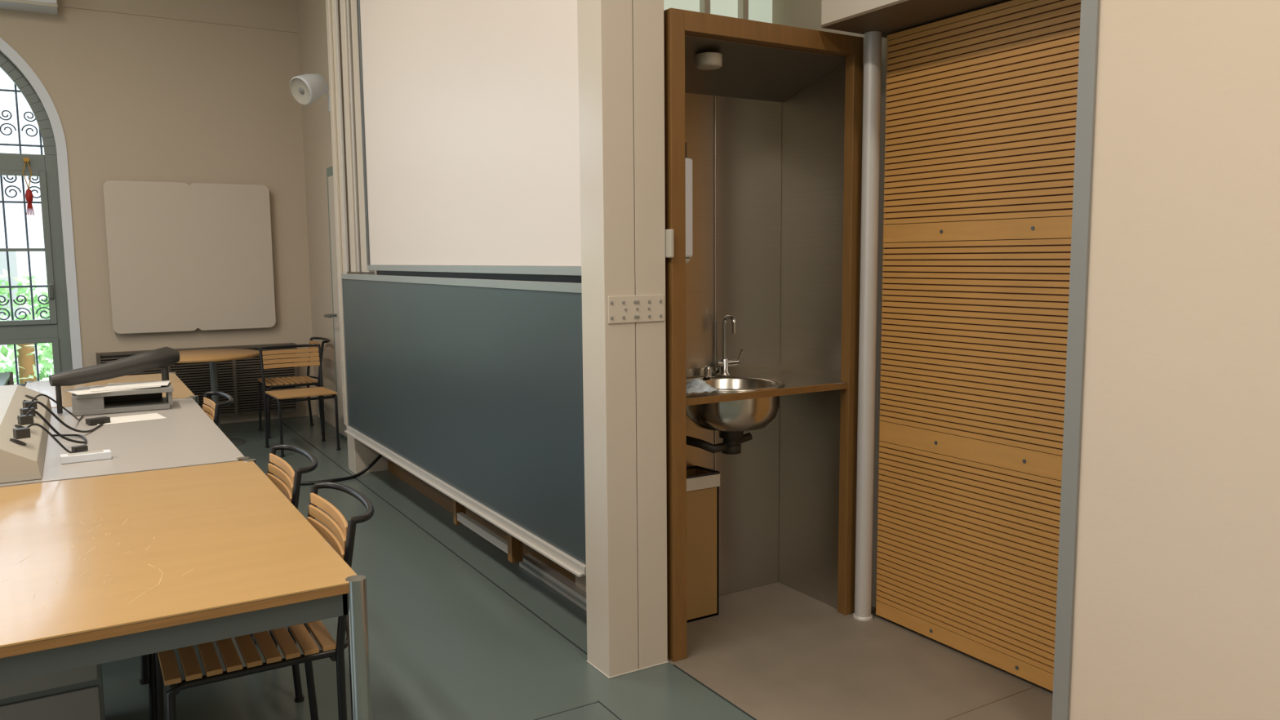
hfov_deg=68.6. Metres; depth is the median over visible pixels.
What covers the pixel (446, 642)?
floor
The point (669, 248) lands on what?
light switch
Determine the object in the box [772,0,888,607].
wall
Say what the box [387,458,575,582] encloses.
baseboard
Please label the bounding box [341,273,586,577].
chalkboard
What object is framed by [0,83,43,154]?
window grille
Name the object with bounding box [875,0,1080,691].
slatted wall panel
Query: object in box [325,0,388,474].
support post
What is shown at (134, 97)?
wall
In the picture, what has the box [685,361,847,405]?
countertop
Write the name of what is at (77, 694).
drawer pedestal
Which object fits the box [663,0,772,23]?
window
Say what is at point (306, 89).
loudspeaker
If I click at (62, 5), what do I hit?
trim
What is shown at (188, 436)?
desk
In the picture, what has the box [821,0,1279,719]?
wall
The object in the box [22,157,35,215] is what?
tassel ornament
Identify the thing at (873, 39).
pipe
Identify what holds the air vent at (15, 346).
attached to the window at (55, 331)
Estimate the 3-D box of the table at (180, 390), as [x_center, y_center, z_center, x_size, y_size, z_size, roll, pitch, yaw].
[-3.274,0.538,5.806,0.891,0.732,1.404,-4,7,-31]
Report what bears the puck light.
attached to the tall cabinet
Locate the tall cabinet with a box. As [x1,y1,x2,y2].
[663,8,863,662]
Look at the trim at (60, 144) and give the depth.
7.93 m
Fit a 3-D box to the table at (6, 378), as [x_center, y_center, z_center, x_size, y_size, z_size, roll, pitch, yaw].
[-4.529,0.547,5.822,1.056,0.732,1.524,-4,7,-31]
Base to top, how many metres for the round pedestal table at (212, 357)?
0.740 m
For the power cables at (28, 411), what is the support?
on the desk at (188, 436)
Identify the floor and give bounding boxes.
[101,415,1053,719]
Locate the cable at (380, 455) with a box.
[281,453,382,484]
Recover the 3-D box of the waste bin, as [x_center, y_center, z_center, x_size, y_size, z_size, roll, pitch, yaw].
[0.139,0.772,3.911,0.354,0.618,0.176,-4,7,-31]
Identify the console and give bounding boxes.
[0,384,51,483]
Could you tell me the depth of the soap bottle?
3.52 m
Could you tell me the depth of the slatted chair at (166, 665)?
2.55 m
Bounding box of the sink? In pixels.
[685,375,785,454]
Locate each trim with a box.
[0,37,82,369]
[61,4,298,32]
[282,422,756,719]
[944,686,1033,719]
[1051,0,1100,719]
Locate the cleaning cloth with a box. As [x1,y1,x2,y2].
[685,378,718,395]
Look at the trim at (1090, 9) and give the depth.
2.73 m
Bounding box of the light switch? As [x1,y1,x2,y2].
[665,229,674,257]
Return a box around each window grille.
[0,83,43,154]
[0,175,49,319]
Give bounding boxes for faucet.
[703,314,743,377]
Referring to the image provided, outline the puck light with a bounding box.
[695,52,722,70]
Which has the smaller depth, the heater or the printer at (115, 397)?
the printer at (115, 397)
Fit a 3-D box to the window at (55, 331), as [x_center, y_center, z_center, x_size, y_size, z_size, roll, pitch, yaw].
[-5.937,-1.190,7.443,2.300,3.260,0.120,-4,7,-31]
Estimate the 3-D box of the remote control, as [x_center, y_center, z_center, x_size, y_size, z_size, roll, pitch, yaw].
[-2.170,0.377,3.678,0.170,0.030,0.060,-5,7,-34]
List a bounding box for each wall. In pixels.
[0,0,315,423]
[296,0,336,426]
[575,575,586,591]
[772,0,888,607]
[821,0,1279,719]
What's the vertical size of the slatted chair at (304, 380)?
0.811 m
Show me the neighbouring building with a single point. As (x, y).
(15, 212)
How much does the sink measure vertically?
0.290 m
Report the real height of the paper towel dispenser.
0.395 m
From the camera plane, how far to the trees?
12.56 m
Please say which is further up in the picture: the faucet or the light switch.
the light switch
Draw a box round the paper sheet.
[96,413,166,425]
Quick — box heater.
[95,342,299,417]
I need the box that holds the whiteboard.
[102,180,275,333]
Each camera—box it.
[48,346,179,413]
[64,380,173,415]
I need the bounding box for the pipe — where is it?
[853,31,881,621]
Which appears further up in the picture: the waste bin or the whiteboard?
the whiteboard
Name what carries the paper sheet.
on the desk at (188, 436)
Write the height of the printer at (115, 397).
0.123 m
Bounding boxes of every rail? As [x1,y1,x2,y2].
[453,499,523,563]
[518,553,586,611]
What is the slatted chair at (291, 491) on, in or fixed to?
on the floor
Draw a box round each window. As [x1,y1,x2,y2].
[0,51,72,373]
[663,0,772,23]
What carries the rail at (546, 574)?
attached to the wall at (580, 582)
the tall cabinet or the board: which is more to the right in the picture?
the tall cabinet
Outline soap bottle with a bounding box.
[684,142,686,158]
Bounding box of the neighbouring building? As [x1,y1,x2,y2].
[0,175,53,379]
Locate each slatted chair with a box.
[139,444,317,719]
[153,481,373,719]
[202,391,233,426]
[257,337,329,438]
[258,343,340,457]
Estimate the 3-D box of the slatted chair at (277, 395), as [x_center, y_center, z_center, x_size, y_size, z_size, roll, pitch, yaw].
[-2.739,0.305,7.542,0.487,0.811,0.588,-5,8,-34]
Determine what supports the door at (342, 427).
attached to the wall at (311, 14)
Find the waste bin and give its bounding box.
[686,465,719,622]
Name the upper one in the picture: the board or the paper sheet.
the board
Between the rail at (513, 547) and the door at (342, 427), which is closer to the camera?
the rail at (513, 547)
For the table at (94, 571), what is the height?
0.732 m
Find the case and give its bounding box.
[0,0,57,14]
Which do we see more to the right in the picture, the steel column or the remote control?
the steel column
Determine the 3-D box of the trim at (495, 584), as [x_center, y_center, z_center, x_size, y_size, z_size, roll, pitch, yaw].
[-2.418,1.303,2.075,5.818,0.002,12.800,-4,7,-31]
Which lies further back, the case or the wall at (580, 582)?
the case
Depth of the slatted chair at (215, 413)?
4.84 m
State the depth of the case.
7.55 m
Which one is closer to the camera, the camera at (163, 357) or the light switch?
the light switch
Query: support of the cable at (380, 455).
on the floor
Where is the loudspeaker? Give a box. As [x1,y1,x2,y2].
[289,73,330,111]
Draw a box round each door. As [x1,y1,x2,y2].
[324,165,347,439]
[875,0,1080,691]
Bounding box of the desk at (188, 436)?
[0,396,252,636]
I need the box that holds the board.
[356,0,581,283]
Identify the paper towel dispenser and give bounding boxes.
[684,158,693,263]
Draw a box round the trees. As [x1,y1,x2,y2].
[0,268,53,386]
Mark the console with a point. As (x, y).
(23, 459)
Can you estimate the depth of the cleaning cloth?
3.50 m
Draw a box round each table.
[0,371,13,385]
[0,458,372,719]
[25,372,198,408]
[176,348,259,446]
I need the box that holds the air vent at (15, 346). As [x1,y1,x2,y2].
[13,344,25,386]
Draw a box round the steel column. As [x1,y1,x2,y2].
[577,0,668,678]
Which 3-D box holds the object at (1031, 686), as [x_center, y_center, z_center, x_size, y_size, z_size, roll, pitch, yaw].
[2.374,1.412,0.694,0.960,0.002,5.485,-4,7,-31]
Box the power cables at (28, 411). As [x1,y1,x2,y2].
[13,394,110,453]
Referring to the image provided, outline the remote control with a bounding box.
[59,448,111,464]
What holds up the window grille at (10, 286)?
attached to the window at (55, 331)
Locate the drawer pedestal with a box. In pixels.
[0,663,105,719]

